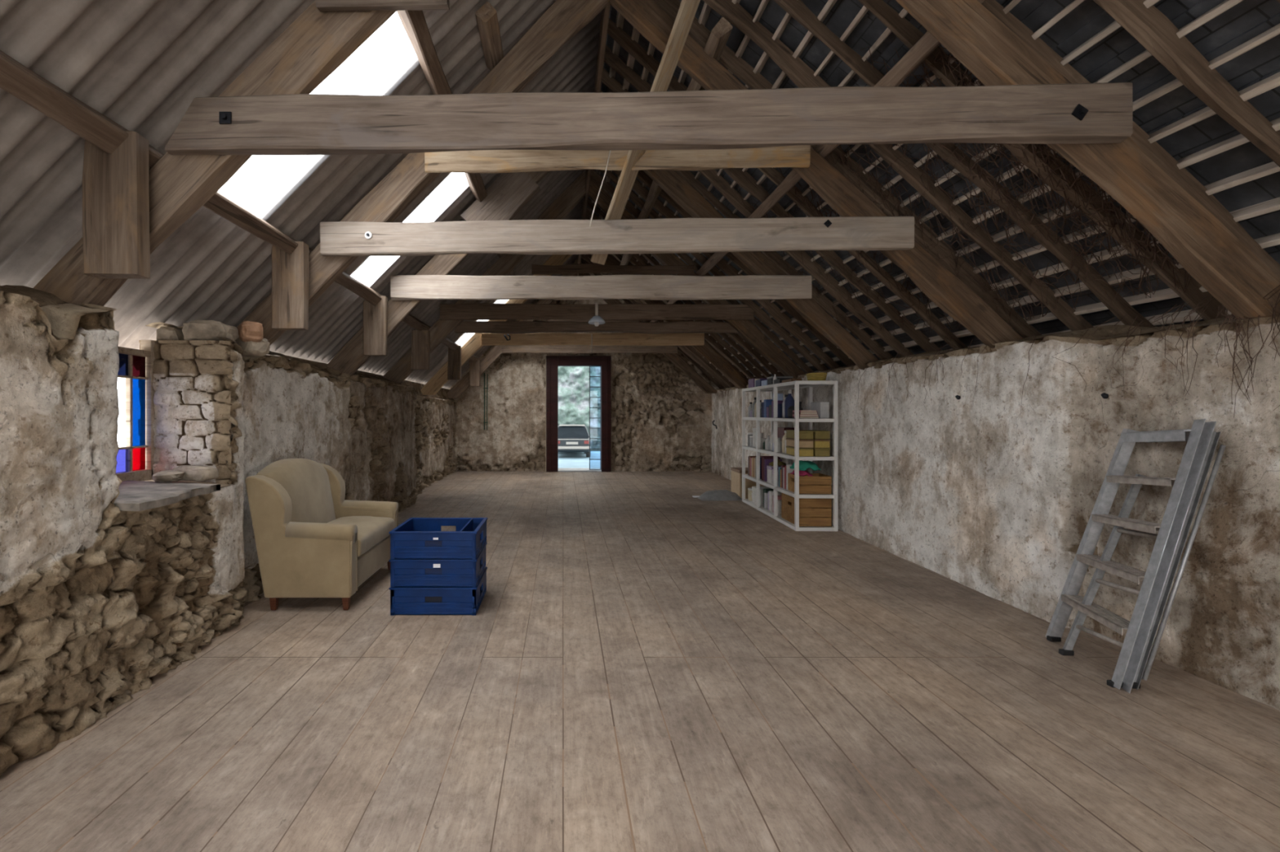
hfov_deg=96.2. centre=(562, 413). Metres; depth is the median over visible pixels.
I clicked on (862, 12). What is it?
batten
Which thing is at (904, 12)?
batten
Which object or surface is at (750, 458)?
book
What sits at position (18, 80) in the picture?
purlin
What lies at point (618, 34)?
rafter
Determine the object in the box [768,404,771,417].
packet
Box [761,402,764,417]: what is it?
packet
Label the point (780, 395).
box
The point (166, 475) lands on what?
loose stone
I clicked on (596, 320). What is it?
pendant lamp
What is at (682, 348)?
rafter
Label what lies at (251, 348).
loose stone
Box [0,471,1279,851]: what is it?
floor
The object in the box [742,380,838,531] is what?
shelving unit
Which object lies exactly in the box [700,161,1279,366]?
batten
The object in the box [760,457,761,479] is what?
book
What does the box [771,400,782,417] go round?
packet
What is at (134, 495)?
stone sill
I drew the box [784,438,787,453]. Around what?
tub
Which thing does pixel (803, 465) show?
folded cloth
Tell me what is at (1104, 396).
peg
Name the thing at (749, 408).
bottle
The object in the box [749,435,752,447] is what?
tub
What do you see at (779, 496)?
packet
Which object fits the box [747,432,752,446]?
tub
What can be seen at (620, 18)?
batten
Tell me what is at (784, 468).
book
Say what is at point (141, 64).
ceiling
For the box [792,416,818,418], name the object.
book
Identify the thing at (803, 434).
storage box
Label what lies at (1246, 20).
ceiling
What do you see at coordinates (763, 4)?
batten
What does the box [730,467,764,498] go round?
cardboard box
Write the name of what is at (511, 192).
roof truss
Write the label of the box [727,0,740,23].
batten
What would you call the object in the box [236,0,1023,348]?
roof truss
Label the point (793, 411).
book
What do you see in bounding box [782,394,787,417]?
bottle
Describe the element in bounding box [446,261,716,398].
roof truss
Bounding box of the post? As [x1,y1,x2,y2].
[458,337,462,346]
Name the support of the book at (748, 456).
on the shelving unit
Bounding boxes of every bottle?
[747,402,752,417]
[751,397,755,417]
[754,403,755,417]
[764,435,769,449]
[767,439,770,450]
[770,430,773,450]
[777,438,782,452]
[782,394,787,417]
[782,431,787,453]
[784,390,794,417]
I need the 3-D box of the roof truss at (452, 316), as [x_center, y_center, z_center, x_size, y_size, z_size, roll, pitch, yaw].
[0.360,-1.660,7.058,5.478,2.736,0.416,0,0,0]
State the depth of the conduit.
11.62 m
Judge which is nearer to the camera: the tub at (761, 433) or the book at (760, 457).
the book at (760, 457)
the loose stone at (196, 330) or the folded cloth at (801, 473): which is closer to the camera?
the loose stone at (196, 330)
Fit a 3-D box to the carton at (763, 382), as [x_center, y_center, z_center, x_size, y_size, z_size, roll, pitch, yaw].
[2.577,-0.366,6.963,0.240,0.070,0.200,0,0,2]
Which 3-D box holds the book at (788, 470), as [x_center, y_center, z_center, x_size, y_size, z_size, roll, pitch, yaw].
[2.518,0.694,6.165,0.190,0.270,0.030,0,0,2]
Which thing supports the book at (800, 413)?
on the book at (793, 415)
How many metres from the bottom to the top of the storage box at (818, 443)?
0.084 m
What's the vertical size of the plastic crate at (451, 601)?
0.165 m
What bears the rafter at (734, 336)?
on the wall at (990, 497)
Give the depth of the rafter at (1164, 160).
2.45 m
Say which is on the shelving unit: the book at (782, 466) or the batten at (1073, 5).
the book at (782, 466)
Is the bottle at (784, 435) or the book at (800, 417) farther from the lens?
the bottle at (784, 435)
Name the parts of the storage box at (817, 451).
lid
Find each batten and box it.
[584,11,624,255]
[599,26,639,219]
[614,42,655,190]
[626,12,791,299]
[631,2,711,216]
[635,0,768,262]
[652,0,836,275]
[678,5,868,258]
[683,0,1021,304]
[692,8,908,261]
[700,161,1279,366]
[701,0,1084,302]
[702,117,1279,357]
[706,196,1279,372]
[708,23,1279,335]
[711,0,1243,321]
[712,232,1279,377]
[715,71,1279,342]
[724,0,1159,300]
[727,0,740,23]
[746,285,1207,377]
[805,304,1231,373]
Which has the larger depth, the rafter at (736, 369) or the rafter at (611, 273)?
the rafter at (611, 273)
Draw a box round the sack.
[697,489,742,501]
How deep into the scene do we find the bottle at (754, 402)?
7.46 m
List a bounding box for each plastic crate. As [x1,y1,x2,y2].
[389,517,487,559]
[389,542,487,587]
[389,567,487,615]
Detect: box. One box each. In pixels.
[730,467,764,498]
[772,393,782,400]
[786,430,813,439]
[786,438,813,448]
[786,446,813,456]
[806,430,830,439]
[812,439,830,448]
[813,447,830,456]
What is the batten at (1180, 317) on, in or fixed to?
on the rafter
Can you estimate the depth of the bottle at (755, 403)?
7.37 m
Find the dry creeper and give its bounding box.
[730,30,1191,339]
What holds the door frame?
in the wall at (661, 420)
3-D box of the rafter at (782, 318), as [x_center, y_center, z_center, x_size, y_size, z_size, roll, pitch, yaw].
[1.859,-1.798,6.621,3.083,2.818,0.071,0,0,0]
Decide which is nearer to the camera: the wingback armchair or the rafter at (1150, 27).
the rafter at (1150, 27)
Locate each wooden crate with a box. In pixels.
[781,493,831,526]
[787,473,831,493]
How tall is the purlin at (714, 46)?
0.147 m
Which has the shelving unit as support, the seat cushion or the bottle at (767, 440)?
the bottle at (767, 440)
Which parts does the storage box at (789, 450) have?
lid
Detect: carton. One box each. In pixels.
[748,378,767,387]
[755,379,767,386]
[761,380,767,386]
[766,465,781,484]
[767,376,792,385]
[773,378,789,384]
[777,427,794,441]
[782,378,801,382]
[810,401,829,418]
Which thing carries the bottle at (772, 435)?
on the shelving unit
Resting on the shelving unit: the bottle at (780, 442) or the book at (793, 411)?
the bottle at (780, 442)
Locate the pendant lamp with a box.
[587,302,605,326]
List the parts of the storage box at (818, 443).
lid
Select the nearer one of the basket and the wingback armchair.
the wingback armchair
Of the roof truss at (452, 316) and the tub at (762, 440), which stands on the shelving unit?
the tub at (762, 440)
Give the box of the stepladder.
[1044,418,1226,693]
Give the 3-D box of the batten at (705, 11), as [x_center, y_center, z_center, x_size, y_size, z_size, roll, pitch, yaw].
[0.947,-2.650,5.050,0.073,0.070,13.300,0,0,0]
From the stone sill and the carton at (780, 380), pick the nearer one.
the stone sill
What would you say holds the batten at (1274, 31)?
attached to the ceiling at (1246, 20)
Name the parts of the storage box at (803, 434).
lid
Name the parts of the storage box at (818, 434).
lid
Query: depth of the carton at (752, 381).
7.45 m
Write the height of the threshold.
0.028 m
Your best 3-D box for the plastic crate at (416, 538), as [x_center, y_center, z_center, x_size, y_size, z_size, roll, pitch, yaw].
[-0.767,0.785,3.602,0.520,0.165,0.467,0,0,0]
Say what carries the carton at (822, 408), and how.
on the shelving unit
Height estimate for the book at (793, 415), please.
0.020 m
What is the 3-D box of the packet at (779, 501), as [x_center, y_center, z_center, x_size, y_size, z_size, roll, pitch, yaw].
[2.542,1.083,6.546,0.200,0.160,0.083,0,0,2]
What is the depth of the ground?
23.37 m
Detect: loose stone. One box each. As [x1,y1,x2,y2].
[151,470,185,481]
[155,326,184,340]
[172,465,218,481]
[182,320,239,344]
[237,320,262,342]
[238,337,270,357]
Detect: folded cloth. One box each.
[768,459,786,466]
[790,460,821,471]
[791,470,812,476]
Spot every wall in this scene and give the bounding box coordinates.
[0,284,457,774]
[448,257,719,471]
[711,313,1279,711]
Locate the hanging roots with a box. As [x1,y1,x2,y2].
[856,284,1279,417]
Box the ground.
[558,451,599,468]
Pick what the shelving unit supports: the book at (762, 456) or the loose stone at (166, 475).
the book at (762, 456)
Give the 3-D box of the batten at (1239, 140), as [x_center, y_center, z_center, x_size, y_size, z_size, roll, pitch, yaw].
[2.667,-1.077,5.050,0.073,0.070,13.300,0,0,0]
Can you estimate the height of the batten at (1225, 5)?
0.070 m
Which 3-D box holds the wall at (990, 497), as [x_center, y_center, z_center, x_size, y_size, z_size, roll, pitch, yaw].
[3.090,0.351,5.100,0.661,1.757,13.400,0,0,0]
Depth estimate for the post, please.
25.52 m
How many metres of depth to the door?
11.76 m
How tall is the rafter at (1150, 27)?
2.815 m
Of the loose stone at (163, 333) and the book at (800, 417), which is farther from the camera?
the book at (800, 417)
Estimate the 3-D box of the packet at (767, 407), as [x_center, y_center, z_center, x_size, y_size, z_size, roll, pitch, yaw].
[2.532,-0.011,6.827,0.160,0.130,0.085,0,0,2]
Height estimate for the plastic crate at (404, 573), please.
0.165 m
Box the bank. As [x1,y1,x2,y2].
[455,338,599,451]
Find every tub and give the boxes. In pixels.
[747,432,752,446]
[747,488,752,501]
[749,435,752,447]
[752,427,755,447]
[755,432,763,448]
[760,437,766,448]
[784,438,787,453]
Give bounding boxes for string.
[589,150,610,226]
[591,333,592,352]
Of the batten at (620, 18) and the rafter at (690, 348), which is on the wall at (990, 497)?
the rafter at (690, 348)
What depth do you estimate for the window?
3.04 m
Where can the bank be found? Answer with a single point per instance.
(573, 381)
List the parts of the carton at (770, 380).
lid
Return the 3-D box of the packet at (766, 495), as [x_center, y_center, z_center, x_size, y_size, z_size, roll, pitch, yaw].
[2.555,1.068,6.905,0.200,0.190,0.083,0,0,2]
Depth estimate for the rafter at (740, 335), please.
7.99 m
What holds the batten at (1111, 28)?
attached to the ceiling at (1246, 20)
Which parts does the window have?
pane, pane, pane, pane, pane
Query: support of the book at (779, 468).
on the shelving unit
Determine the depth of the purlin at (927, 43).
2.99 m
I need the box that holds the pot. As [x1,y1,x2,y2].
[787,406,802,417]
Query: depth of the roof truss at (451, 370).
9.10 m
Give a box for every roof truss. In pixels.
[33,0,1279,319]
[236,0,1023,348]
[326,169,879,379]
[382,169,805,383]
[420,253,748,395]
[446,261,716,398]
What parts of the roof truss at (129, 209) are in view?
washer plate, washer plate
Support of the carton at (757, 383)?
on the shelving unit
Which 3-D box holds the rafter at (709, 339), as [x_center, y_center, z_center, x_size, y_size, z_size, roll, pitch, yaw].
[1.859,-1.798,9.381,3.083,2.818,0.071,0,0,0]
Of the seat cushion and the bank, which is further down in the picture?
the seat cushion
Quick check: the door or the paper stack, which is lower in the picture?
the paper stack
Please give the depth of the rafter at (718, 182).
5.21 m
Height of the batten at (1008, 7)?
0.070 m
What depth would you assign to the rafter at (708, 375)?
11.43 m
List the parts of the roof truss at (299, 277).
washer plate, washer plate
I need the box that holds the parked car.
[558,424,591,457]
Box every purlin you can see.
[0,49,478,362]
[396,9,524,303]
[619,17,732,265]
[649,0,984,322]
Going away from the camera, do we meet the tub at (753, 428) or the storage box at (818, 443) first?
the storage box at (818, 443)
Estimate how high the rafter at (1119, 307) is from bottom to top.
2.822 m
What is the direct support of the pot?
on the shelving unit
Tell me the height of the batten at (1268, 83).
0.070 m
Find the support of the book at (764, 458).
on the shelving unit
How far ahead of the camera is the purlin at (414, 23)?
3.18 m
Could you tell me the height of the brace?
1.435 m
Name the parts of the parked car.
number plate, tailgate trim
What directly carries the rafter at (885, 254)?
on the wall at (990, 497)
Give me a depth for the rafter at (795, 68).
3.49 m
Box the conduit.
[483,373,488,430]
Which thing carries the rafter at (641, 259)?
on the wall at (990, 497)
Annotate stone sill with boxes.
[113,480,220,511]
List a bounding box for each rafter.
[580,257,724,390]
[581,253,730,388]
[584,253,734,387]
[585,213,766,378]
[586,196,784,376]
[586,206,771,378]
[588,195,787,376]
[591,168,814,373]
[599,169,828,371]
[600,90,893,359]
[601,67,914,356]
[604,44,942,355]
[607,17,968,349]
[609,253,749,382]
[611,253,757,379]
[611,273,730,382]
[613,169,841,368]
[636,169,855,366]
[653,0,1043,340]
[702,0,1103,339]
[773,0,1155,335]
[857,0,1234,324]
[880,250,902,269]
[981,0,1279,277]
[1093,0,1279,167]
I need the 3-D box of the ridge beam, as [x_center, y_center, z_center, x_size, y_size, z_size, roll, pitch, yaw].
[0.300,-2.820,5.050,0.047,0.211,13.300,0,0,0]
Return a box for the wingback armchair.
[244,458,398,610]
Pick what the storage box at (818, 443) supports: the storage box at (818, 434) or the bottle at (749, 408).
the storage box at (818, 434)
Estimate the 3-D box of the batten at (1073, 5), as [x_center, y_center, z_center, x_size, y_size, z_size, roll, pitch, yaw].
[2.054,-1.639,5.050,0.073,0.070,13.300,0,0,0]
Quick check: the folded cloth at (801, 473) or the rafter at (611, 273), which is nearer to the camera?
the folded cloth at (801, 473)
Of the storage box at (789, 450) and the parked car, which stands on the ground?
the parked car
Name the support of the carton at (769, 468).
on the shelving unit
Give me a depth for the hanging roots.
2.55 m
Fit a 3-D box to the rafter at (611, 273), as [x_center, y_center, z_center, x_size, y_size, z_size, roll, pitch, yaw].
[1.852,-1.795,10.414,3.081,2.815,0.069,0,0,0]
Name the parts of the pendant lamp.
stem, lamp shade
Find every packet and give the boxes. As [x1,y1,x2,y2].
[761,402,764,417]
[763,488,773,507]
[764,399,772,417]
[764,493,768,509]
[766,406,768,417]
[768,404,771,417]
[768,490,781,512]
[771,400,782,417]
[773,495,781,512]
[777,404,782,417]
[777,500,781,515]
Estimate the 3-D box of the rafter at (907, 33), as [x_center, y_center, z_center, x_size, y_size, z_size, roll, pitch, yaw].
[1.853,-1.795,2.828,3.079,2.820,0.069,0,0,0]
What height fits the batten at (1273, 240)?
0.070 m
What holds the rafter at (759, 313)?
on the wall at (990, 497)
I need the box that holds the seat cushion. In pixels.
[327,515,394,556]
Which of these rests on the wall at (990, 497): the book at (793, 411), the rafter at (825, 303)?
the rafter at (825, 303)
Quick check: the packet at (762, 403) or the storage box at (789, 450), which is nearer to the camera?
the storage box at (789, 450)
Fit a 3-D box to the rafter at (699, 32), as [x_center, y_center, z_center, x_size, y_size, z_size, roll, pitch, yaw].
[1.859,-1.798,3.861,3.083,2.818,0.071,0,0,0]
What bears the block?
on the roof truss at (299, 277)
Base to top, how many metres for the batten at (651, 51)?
0.070 m
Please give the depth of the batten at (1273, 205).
3.07 m
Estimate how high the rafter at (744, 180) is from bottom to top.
2.815 m
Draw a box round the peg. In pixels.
[1100,392,1108,399]
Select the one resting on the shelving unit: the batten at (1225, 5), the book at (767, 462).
the book at (767, 462)
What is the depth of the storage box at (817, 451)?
5.83 m
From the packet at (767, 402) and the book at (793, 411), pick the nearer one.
the book at (793, 411)
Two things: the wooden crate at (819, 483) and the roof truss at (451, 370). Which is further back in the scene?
the roof truss at (451, 370)
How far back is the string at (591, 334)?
9.08 m
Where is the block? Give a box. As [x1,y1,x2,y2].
[475,1,503,70]
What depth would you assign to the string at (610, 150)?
3.60 m
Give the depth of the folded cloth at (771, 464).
6.72 m
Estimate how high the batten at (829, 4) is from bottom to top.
0.070 m
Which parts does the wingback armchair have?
leg, backrest, panel, leg, panel, seat, leg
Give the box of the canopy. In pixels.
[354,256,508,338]
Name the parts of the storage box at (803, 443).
lid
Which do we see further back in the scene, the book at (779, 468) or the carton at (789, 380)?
the book at (779, 468)
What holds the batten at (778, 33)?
attached to the ceiling at (1246, 20)
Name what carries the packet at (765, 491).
on the shelving unit
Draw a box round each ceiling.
[0,0,601,399]
[586,0,1279,377]
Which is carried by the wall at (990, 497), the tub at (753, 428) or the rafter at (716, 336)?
the rafter at (716, 336)
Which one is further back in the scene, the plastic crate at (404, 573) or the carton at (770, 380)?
the carton at (770, 380)
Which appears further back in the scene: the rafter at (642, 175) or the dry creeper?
the rafter at (642, 175)
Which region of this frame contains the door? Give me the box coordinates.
[589,366,600,470]
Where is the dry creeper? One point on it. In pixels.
(1098, 192)
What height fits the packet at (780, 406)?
0.160 m
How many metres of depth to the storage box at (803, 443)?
5.84 m
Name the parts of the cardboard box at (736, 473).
lid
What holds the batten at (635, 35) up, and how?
attached to the ceiling at (1246, 20)
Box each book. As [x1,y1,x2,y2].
[748,456,761,475]
[750,457,751,476]
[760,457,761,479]
[761,456,778,480]
[763,457,780,481]
[764,459,782,481]
[777,466,781,487]
[781,465,786,488]
[783,467,785,488]
[786,464,794,489]
[792,410,817,412]
[792,412,817,414]
[792,414,817,416]
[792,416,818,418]
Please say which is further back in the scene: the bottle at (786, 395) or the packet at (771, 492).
the packet at (771, 492)
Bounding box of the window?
[115,340,155,481]
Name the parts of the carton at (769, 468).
lid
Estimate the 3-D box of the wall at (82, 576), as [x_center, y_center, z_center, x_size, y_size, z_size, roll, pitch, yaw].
[-2.025,0.353,5.100,0.590,1.754,13.400,0,0,0]
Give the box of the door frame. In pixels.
[546,355,610,471]
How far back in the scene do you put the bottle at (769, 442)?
6.80 m
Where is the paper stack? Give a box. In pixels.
[751,486,771,492]
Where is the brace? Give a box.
[590,0,700,265]
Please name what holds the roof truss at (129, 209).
on the wall at (82, 576)
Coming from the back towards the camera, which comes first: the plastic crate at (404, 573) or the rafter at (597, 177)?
the rafter at (597, 177)
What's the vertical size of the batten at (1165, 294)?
0.070 m
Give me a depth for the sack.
7.88 m
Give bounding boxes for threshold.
[557,468,601,471]
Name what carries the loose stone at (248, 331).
on the loose stone at (251, 348)
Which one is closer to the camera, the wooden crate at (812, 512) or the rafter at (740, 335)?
the wooden crate at (812, 512)
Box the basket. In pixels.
[806,373,826,380]
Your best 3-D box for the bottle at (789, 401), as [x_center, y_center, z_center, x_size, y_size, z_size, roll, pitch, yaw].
[2.470,-0.096,6.207,0.100,0.300,0.098,0,0,2]
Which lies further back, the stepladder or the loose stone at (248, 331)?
the loose stone at (248, 331)
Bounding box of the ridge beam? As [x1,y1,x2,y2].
[577,0,610,275]

